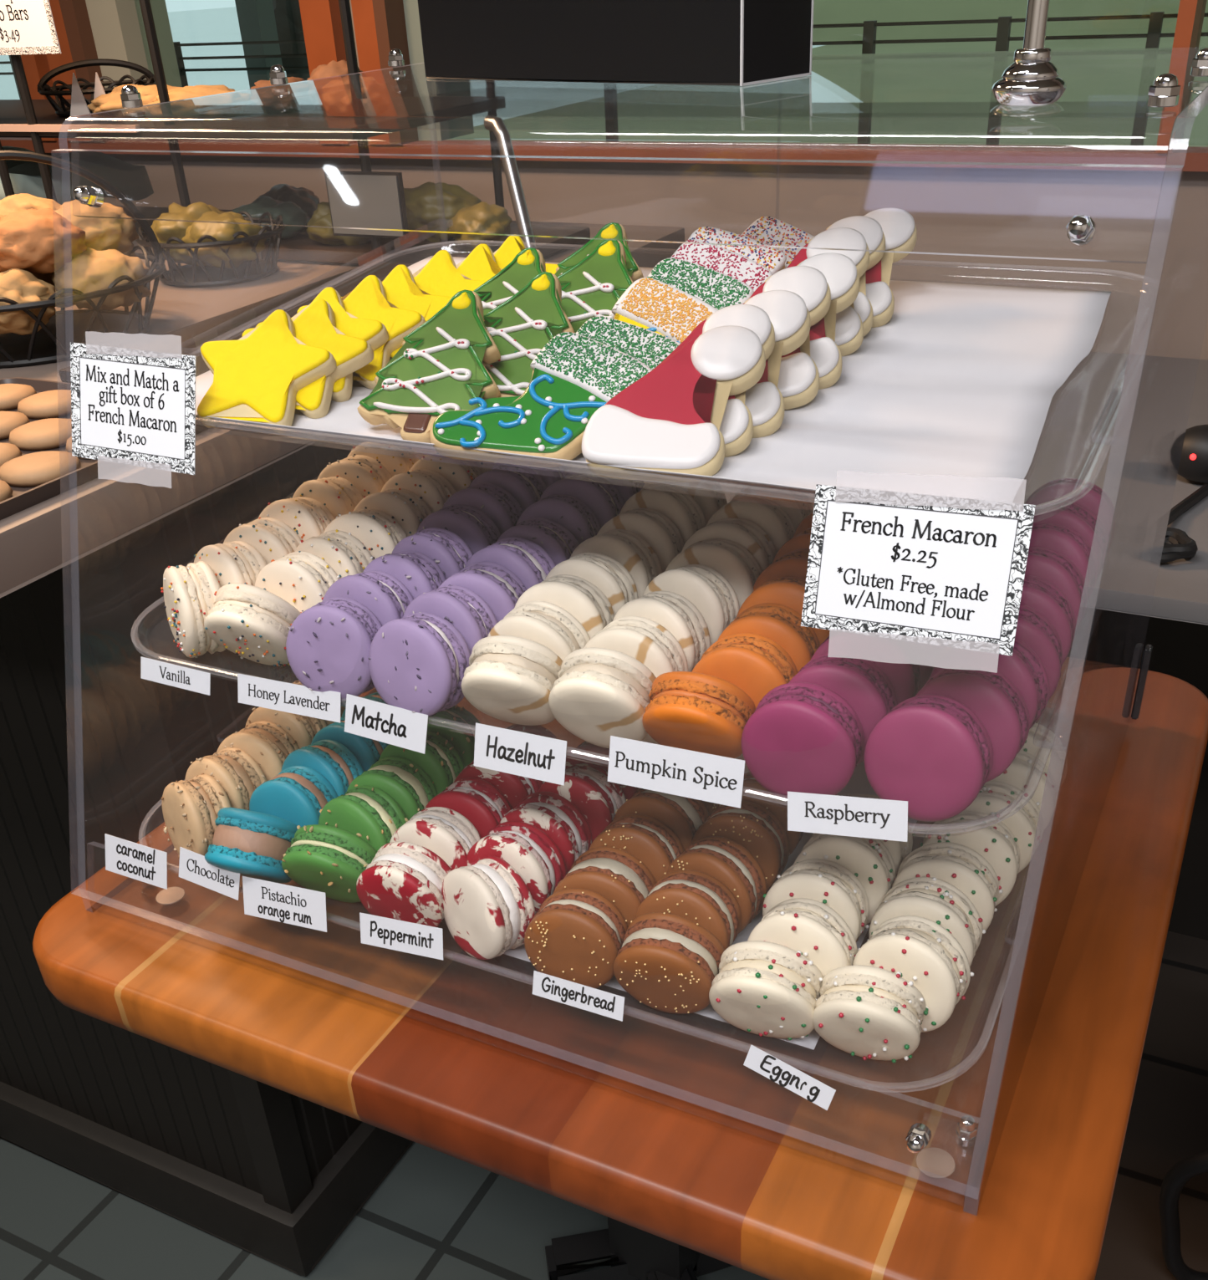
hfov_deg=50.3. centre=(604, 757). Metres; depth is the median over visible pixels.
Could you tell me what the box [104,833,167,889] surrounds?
label
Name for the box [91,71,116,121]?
paper corner
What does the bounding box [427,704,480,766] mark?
macaron
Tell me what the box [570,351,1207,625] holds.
countertop
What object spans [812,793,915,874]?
macaron
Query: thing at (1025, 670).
macaron
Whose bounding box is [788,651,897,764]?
macaron
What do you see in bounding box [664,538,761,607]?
macaron
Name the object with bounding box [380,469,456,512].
macaron
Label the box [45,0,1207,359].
wall
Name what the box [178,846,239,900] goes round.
label
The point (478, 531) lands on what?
macaron
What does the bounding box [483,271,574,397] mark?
cookie
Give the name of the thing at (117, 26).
trim
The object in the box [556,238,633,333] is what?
cookie
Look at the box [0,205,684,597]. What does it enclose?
countertop
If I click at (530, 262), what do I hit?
cookie
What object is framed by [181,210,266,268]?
pastry
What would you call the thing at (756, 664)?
macaron
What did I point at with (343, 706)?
macaron
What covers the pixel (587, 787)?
macaron
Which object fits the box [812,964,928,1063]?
macaron
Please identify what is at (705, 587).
macaron
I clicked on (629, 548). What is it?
macaron
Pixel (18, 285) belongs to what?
cookie
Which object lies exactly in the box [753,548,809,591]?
macaron
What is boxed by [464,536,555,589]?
macaron
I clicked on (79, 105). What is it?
paper corner
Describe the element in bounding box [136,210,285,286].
wire basket
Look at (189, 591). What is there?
macaron
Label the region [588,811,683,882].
macaron
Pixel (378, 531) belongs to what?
macaron
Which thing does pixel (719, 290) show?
cookie
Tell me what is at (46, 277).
cookie
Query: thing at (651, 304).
cookie
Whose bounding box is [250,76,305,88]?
pastry
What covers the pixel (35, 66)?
trim
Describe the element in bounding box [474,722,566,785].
label
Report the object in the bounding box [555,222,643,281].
cookie
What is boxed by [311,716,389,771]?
macaron
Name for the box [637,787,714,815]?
macaron
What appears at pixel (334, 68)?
pastry
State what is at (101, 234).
cookie
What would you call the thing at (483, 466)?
macaron
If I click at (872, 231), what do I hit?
cookie
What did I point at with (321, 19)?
trim
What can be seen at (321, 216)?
pastry
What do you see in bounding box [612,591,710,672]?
macaron
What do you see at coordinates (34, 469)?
biscuit
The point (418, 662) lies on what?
macaron
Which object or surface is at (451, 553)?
macaron
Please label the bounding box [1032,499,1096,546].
macaron
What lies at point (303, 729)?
macaron
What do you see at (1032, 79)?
chrome stand
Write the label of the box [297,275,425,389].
star cookie
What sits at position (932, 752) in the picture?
macaron
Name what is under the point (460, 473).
macaron
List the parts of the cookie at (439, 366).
pot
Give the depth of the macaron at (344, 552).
0.71 m
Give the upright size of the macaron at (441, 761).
0.055 m
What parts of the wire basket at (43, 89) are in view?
handle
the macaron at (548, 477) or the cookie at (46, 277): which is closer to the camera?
the macaron at (548, 477)
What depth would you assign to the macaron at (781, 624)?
0.61 m
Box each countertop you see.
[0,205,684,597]
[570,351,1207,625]
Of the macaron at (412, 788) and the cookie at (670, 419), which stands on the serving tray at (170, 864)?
the macaron at (412, 788)
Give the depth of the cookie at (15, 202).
1.32 m
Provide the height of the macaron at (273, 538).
0.054 m
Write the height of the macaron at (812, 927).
0.054 m
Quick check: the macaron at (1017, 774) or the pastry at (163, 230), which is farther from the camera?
the pastry at (163, 230)
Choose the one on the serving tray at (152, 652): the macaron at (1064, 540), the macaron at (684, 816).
the macaron at (1064, 540)
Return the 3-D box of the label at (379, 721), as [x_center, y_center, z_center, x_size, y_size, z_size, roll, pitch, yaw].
[-0.111,-0.017,0.650,0.050,0.021,0.006,13,35,24]
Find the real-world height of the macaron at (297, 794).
0.051 m
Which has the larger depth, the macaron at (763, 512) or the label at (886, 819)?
the macaron at (763, 512)
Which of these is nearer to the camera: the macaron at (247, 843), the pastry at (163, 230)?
the macaron at (247, 843)
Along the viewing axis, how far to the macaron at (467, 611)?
0.65 m
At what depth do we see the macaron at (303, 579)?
0.70 m
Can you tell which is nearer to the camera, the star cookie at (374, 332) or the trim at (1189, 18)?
the star cookie at (374, 332)
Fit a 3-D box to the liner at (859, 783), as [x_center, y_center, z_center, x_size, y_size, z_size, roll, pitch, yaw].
[0.073,0.045,0.744,0.192,0.022,0.266,13,35,24]
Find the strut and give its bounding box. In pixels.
[484,115,536,249]
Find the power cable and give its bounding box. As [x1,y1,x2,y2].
[1160,484,1207,562]
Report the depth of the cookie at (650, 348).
0.62 m
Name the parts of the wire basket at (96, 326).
handle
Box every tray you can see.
[0,377,209,520]
[58,261,413,382]
[130,494,1065,831]
[138,707,1058,1086]
[193,253,1143,515]
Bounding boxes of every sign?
[0,0,61,55]
[70,331,195,482]
[324,170,409,239]
[800,470,1035,656]
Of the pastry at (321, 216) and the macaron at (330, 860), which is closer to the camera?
the macaron at (330, 860)
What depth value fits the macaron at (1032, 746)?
0.71 m
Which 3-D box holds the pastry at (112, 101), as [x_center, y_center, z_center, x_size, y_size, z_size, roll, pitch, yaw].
[-0.595,-0.845,1.660,0.137,0.042,0.089,-18,35,-23]
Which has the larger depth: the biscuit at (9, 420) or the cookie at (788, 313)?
the biscuit at (9, 420)
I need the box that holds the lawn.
[447,35,1207,146]
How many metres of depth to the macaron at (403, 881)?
0.67 m
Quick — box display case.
[54,46,1207,1212]
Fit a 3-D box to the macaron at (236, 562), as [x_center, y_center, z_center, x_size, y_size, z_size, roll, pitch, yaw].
[-0.212,-0.097,0.734,0.050,0.052,0.033,23,40,36]
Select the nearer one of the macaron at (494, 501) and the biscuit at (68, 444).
the macaron at (494, 501)
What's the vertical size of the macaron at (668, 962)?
0.054 m
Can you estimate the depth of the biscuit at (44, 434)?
1.01 m
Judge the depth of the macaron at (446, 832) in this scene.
0.69 m
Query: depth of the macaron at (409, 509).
0.76 m
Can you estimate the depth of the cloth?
1.87 m
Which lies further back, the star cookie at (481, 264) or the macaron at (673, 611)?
the star cookie at (481, 264)
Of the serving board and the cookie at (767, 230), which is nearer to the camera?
the cookie at (767, 230)
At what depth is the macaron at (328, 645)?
0.65 m
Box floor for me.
[0,931,1207,1279]
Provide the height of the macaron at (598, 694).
0.054 m
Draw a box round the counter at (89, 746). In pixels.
[0,205,684,1276]
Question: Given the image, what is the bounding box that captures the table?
[32,646,1207,1279]
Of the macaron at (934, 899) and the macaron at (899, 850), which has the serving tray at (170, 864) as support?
the macaron at (934, 899)
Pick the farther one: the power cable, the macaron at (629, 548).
the power cable
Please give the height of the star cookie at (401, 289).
0.049 m
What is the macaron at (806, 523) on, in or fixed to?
on the serving tray at (152, 652)
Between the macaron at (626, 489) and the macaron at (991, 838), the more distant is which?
the macaron at (626, 489)
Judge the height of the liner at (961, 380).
0.025 m
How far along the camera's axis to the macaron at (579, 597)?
0.65 m
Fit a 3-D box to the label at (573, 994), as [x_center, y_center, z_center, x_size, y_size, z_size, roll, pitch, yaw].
[-0.013,0.117,0.633,0.050,0.013,0.004,13,35,24]
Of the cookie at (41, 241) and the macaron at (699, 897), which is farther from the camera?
the cookie at (41, 241)
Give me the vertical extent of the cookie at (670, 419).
0.054 m
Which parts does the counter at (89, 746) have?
corner post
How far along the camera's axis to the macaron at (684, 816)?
0.69 m
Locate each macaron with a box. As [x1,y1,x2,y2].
[160,560,225,657]
[161,773,231,858]
[184,745,266,810]
[193,540,266,586]
[203,582,301,667]
[204,807,300,882]
[216,720,300,780]
[223,516,300,564]
[244,706,326,748]
[249,765,338,826]
[254,550,339,612]
[257,497,335,540]
[280,739,364,795]
[281,824,377,902]
[285,596,382,701]
[290,474,362,518]
[291,680,346,725]
[294,529,374,578]
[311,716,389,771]
[317,453,392,498]
[318,784,408,851]
[321,570,413,626]
[323,506,407,559]
[341,692,386,718]
[346,756,437,820]
[347,442,419,477]
[352,487,432,536]
[356,841,451,927]
[362,550,446,599]
[367,611,470,716]
[378,730,464,794]
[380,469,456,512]
[389,806,481,870]
[392,527,473,579]
[402,584,497,654]
[409,452,481,492]
[411,447,436,458]
[416,504,500,554]
[424,777,511,838]
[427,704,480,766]
[435,451,494,473]
[438,561,527,622]
[441,856,535,959]
[442,482,523,535]
[453,759,543,809]
[461,635,562,725]
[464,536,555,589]
[466,821,566,914]
[469,464,546,511]
[487,601,590,661]
[492,462,571,487]
[496,517,579,565]
[498,791,591,872]
[505,724,566,783]
[514,494,600,544]
[515,574,614,639]
[524,886,627,989]
[537,763,626,842]
[539,472,624,528]
[545,552,637,616]
[548,647,656,748]
[552,846,656,927]
[565,467,644,503]
[565,740,637,800]
[570,529,662,598]
[583,616,688,678]
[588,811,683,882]
[596,508,683,572]
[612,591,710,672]
[612,788,709,851]
[613,912,724,1013]
[619,485,706,545]
[635,868,741,949]
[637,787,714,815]
[640,480,727,524]
[642,564,739,645]
[642,671,755,758]
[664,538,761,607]
[667,833,767,933]
[681,517,776,571]
[690,800,789,891]
[691,632,797,708]
[706,495,795,553]
[708,940,823,1040]
[712,771,804,855]
[717,602,820,673]
[731,484,813,530]
[736,576,831,644]
[741,682,863,799]
[747,897,860,977]
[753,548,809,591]
[762,858,869,941]
[772,527,811,563]
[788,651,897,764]
[793,512,813,537]
[793,833,896,924]
[810,631,920,704]
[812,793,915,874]
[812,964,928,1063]
[828,630,939,693]
[852,915,974,1032]
[864,693,993,821]
[868,873,985,966]
[892,841,1003,930]
[915,663,1030,781]
[919,810,1019,905]
[929,637,1049,729]
[949,603,1062,699]
[963,780,1040,873]
[990,748,1048,809]
[1020,575,1076,665]
[1020,723,1055,768]
[1024,478,1102,516]
[1025,546,1084,624]
[1029,524,1091,581]
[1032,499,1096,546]
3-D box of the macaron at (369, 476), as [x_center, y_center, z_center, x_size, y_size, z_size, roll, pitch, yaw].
[-0.158,-0.164,0.819,0.052,0.055,0.032,13,35,24]
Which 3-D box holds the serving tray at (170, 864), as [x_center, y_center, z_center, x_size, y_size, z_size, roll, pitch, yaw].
[0.003,0.017,0.787,0.513,0.036,0.334,13,35,24]
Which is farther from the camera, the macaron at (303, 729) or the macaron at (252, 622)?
the macaron at (303, 729)
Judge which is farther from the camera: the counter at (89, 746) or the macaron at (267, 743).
the counter at (89, 746)
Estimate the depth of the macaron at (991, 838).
0.65 m
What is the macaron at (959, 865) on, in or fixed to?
on the serving tray at (170, 864)
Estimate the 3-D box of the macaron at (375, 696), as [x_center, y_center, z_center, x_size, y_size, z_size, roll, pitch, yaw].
[-0.141,-0.016,0.812,0.050,0.052,0.035,16,36,28]
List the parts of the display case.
panel, panel, panel, tray rail, tray rail, panel, tray rail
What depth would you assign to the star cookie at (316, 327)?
0.68 m
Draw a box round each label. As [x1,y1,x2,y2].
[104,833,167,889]
[140,656,210,695]
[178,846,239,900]
[237,673,341,722]
[242,876,326,932]
[344,693,428,754]
[359,912,443,959]
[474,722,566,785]
[532,970,624,1021]
[607,735,745,808]
[743,1045,836,1110]
[787,791,907,841]
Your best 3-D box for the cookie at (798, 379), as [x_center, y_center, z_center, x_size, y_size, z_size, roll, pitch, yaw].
[0.076,-0.206,0.637,0.065,0.059,0.078,5,33,13]
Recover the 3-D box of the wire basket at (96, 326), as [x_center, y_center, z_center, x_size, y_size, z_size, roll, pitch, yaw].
[-0.588,-0.508,1.286,0.276,0.178,0.276,-5,32,-3]
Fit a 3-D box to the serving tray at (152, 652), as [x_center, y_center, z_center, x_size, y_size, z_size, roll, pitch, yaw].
[0.012,-0.102,0.749,0.513,0.036,0.334,13,35,24]
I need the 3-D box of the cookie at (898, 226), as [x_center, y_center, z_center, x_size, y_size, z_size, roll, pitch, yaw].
[0.136,-0.275,0.724,0.065,0.054,0.081,12,35,22]
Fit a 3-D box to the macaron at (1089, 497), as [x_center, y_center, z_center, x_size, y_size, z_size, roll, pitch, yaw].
[0.254,-0.127,0.710,0.051,0.052,0.031,9,34,19]
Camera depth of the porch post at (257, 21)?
3.51 m
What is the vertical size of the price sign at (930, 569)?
0.076 m
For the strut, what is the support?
on the countertop
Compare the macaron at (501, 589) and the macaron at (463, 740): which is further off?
the macaron at (463, 740)
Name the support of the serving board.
on the counter at (89, 746)
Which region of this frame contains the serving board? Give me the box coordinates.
[257,224,590,266]
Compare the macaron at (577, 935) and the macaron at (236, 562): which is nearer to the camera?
the macaron at (577, 935)
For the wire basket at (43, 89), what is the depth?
1.74 m
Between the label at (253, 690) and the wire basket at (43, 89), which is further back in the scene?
the wire basket at (43, 89)
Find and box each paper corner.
[70,72,92,121]
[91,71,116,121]
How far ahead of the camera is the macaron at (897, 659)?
0.58 m
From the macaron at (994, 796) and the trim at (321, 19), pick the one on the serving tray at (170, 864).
the macaron at (994, 796)
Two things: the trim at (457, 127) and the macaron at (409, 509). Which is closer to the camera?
the macaron at (409, 509)
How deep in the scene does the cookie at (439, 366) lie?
0.63 m
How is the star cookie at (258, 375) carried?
on the liner at (961, 380)
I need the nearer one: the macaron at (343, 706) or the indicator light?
the macaron at (343, 706)
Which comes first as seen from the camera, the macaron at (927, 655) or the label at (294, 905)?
the macaron at (927, 655)
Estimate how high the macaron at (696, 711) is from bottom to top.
0.051 m
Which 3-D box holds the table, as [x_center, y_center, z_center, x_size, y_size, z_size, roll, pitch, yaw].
[0.070,0.337,1.063,0.619,0.740,0.617,13,35,24]
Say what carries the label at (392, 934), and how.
attached to the display case
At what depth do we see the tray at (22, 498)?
0.94 m
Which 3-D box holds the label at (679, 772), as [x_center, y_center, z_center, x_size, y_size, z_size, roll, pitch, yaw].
[0.032,0.006,0.584,0.067,0.023,0.007,12,35,23]
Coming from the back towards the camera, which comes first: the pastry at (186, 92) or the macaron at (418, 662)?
the pastry at (186, 92)
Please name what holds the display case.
on the table
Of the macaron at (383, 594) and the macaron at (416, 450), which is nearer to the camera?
the macaron at (383, 594)
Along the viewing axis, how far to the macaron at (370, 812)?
0.71 m
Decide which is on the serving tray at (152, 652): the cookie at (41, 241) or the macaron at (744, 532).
the macaron at (744, 532)
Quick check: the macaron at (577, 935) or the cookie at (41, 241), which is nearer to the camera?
the macaron at (577, 935)
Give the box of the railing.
[0,11,1207,146]
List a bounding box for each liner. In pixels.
[195,255,1111,502]
[503,734,917,1050]
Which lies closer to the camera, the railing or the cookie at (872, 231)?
the cookie at (872, 231)
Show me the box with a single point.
(736, 43)
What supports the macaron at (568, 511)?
on the serving tray at (152, 652)
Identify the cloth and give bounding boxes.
[0,146,153,204]
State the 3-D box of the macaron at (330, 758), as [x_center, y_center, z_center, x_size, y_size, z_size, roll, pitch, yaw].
[-0.168,0.016,0.772,0.051,0.052,0.033,17,37,29]
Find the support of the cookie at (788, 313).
on the liner at (961, 380)
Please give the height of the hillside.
10.209 m
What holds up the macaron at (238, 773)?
on the serving tray at (170, 864)
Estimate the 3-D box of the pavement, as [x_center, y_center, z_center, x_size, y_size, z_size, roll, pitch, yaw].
[-11.878,-25.799,45.411,52.800,0.100,78.380,13,35,24]
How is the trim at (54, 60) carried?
attached to the wall
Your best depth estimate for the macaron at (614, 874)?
0.65 m
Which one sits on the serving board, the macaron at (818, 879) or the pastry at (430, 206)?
the pastry at (430, 206)
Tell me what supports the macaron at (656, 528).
on the serving tray at (152, 652)
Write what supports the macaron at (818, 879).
on the liner at (859, 783)
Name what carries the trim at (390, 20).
attached to the wall
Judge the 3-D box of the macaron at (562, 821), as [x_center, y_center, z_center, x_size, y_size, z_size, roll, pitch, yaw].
[-0.034,0.045,0.713,0.049,0.050,0.031,12,35,23]
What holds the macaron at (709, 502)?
on the serving tray at (152, 652)
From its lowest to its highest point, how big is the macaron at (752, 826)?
0.053 m
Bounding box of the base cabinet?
[570,351,1207,940]
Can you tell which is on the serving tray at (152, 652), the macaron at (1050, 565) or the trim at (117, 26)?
the macaron at (1050, 565)
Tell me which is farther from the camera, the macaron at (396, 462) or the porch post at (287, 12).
the porch post at (287, 12)
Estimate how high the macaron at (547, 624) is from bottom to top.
0.052 m
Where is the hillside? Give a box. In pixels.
[812,0,1207,41]
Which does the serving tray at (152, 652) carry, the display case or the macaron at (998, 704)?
the macaron at (998, 704)
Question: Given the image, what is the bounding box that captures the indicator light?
[1189,453,1196,459]
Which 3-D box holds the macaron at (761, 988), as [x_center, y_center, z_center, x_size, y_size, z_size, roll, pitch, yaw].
[0.077,0.110,0.607,0.052,0.055,0.041,10,34,20]
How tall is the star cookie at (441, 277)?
0.049 m
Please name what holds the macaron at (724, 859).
on the liner at (859, 783)
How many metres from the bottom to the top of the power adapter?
0.058 m
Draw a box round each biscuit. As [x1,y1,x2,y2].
[0,383,36,411]
[0,411,30,439]
[0,442,22,466]
[0,450,81,487]
[0,479,12,501]
[8,418,71,450]
[17,389,71,418]
[65,436,89,458]
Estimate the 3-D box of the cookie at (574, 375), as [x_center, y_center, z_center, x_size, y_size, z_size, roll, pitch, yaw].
[-0.030,-0.167,0.602,0.100,0.048,0.060,-15,34,-19]
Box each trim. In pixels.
[0,137,1167,170]
[20,54,66,140]
[45,0,91,141]
[58,0,116,141]
[85,0,182,139]
[298,0,356,143]
[351,0,389,144]
[372,0,418,144]
[402,0,474,140]
[1155,0,1207,152]
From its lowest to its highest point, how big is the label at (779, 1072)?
0.020 m
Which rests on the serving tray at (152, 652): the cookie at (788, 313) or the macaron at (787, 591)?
the macaron at (787, 591)
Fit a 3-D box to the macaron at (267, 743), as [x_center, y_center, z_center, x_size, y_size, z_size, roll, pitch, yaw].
[-0.213,0.005,0.794,0.050,0.053,0.036,8,33,17]
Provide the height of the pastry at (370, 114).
0.046 m
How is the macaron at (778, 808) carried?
on the liner at (859, 783)
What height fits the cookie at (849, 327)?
0.060 m
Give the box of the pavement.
[0,6,824,126]
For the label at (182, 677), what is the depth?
0.71 m
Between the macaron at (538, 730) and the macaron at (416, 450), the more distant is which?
the macaron at (416, 450)
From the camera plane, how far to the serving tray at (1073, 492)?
0.58 m
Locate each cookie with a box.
[0,193,61,215]
[0,208,86,273]
[0,268,57,335]
[0,271,74,307]
[50,247,151,310]
[54,198,138,253]
[196,309,336,433]
[241,298,373,418]
[255,286,388,402]
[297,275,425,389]
[341,264,451,360]
[356,289,500,443]
[412,249,486,297]
[429,331,652,467]
[455,244,502,280]
[472,247,545,315]
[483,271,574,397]
[484,316,680,407]
[493,234,558,274]
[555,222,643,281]
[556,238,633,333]
[581,325,765,482]
[611,277,718,343]
[647,258,754,310]
[655,304,775,457]
[670,239,772,291]
[688,226,786,275]
[741,216,813,268]
[742,290,810,438]
[749,265,831,409]
[786,227,869,356]
[796,252,859,389]
[825,215,885,336]
[863,207,917,327]
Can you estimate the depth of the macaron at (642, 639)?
0.61 m
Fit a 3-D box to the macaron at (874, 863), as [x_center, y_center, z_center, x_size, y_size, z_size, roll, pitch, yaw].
[0.124,0.062,0.667,0.052,0.054,0.035,11,34,21]
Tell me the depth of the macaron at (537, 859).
0.68 m
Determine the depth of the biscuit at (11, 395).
1.11 m
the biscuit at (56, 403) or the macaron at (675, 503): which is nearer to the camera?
the macaron at (675, 503)
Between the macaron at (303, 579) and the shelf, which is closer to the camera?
the macaron at (303, 579)
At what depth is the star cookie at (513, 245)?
0.76 m
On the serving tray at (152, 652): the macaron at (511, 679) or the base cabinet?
the macaron at (511, 679)
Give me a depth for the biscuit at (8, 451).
0.97 m
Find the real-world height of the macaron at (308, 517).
0.054 m
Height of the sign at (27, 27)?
0.130 m
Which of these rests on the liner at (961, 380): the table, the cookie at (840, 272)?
the cookie at (840, 272)
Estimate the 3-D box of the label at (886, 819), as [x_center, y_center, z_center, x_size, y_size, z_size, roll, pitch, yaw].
[0.104,0.025,0.552,0.054,0.024,0.006,11,35,22]
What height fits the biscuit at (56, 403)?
0.012 m
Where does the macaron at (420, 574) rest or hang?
on the serving tray at (152, 652)
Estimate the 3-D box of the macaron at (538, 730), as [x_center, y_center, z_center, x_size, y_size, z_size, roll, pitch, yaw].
[-0.048,0.007,0.769,0.053,0.053,0.031,9,34,18]
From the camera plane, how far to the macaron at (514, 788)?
0.73 m
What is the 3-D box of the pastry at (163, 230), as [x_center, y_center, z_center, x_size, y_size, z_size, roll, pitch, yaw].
[-0.502,-0.640,1.570,0.106,0.070,0.101,-5,32,-3]
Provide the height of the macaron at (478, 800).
0.050 m
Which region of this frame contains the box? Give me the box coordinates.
[418,0,814,86]
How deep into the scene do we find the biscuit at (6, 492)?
0.90 m
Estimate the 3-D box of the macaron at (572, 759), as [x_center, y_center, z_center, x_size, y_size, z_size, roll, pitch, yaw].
[-0.001,0.014,0.751,0.052,0.053,0.034,10,34,20]
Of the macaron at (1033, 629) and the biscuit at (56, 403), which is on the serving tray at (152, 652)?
the macaron at (1033, 629)
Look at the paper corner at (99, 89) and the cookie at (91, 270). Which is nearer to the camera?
the cookie at (91, 270)
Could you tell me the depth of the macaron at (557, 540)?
0.71 m
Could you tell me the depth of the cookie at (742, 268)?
0.70 m
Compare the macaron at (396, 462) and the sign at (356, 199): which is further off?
the sign at (356, 199)
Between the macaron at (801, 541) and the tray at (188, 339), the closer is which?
the macaron at (801, 541)
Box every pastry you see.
[86,84,181,121]
[144,84,234,105]
[150,201,225,265]
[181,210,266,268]
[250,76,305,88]
[305,201,370,245]
[307,60,362,80]
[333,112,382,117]
[403,181,481,242]
[446,201,512,253]
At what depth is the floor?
1.48 m
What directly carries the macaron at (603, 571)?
on the serving tray at (152, 652)
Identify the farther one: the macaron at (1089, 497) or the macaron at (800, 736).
the macaron at (1089, 497)
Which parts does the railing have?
post, rail, post, rail, post, rail, post, post, post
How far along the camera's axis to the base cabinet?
1.53 m
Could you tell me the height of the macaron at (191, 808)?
0.055 m
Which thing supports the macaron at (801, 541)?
on the serving tray at (152, 652)
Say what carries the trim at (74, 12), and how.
attached to the wall
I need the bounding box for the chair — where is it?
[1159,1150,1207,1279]
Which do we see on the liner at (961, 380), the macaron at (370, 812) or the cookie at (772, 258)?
the cookie at (772, 258)
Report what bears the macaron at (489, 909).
on the liner at (859, 783)
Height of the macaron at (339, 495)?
0.052 m
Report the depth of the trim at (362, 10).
2.00 m
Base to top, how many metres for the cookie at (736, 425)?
0.057 m
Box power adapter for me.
[1178,424,1207,483]
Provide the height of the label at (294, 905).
0.026 m
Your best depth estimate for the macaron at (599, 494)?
0.75 m
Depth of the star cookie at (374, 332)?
0.69 m
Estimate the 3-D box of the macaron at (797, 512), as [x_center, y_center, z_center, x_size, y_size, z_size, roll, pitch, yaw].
[0.095,-0.135,0.744,0.050,0.051,0.029,15,36,26]
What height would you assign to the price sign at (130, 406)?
0.074 m
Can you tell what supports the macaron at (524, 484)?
on the serving tray at (152, 652)
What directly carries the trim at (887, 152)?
attached to the wall
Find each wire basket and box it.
[0,150,165,367]
[36,58,156,116]
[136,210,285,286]
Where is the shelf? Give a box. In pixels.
[0,99,502,140]
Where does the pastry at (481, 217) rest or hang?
on the serving board
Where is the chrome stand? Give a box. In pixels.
[991,0,1066,106]
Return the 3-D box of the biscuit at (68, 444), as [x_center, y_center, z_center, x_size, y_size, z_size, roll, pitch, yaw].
[-0.388,-0.246,0.998,0.058,0.012,0.058,13,35,24]
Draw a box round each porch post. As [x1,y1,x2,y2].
[234,0,282,89]
[272,0,310,80]
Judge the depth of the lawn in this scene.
12.24 m
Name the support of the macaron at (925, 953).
on the serving tray at (170, 864)
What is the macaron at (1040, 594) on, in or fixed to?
on the serving tray at (152, 652)

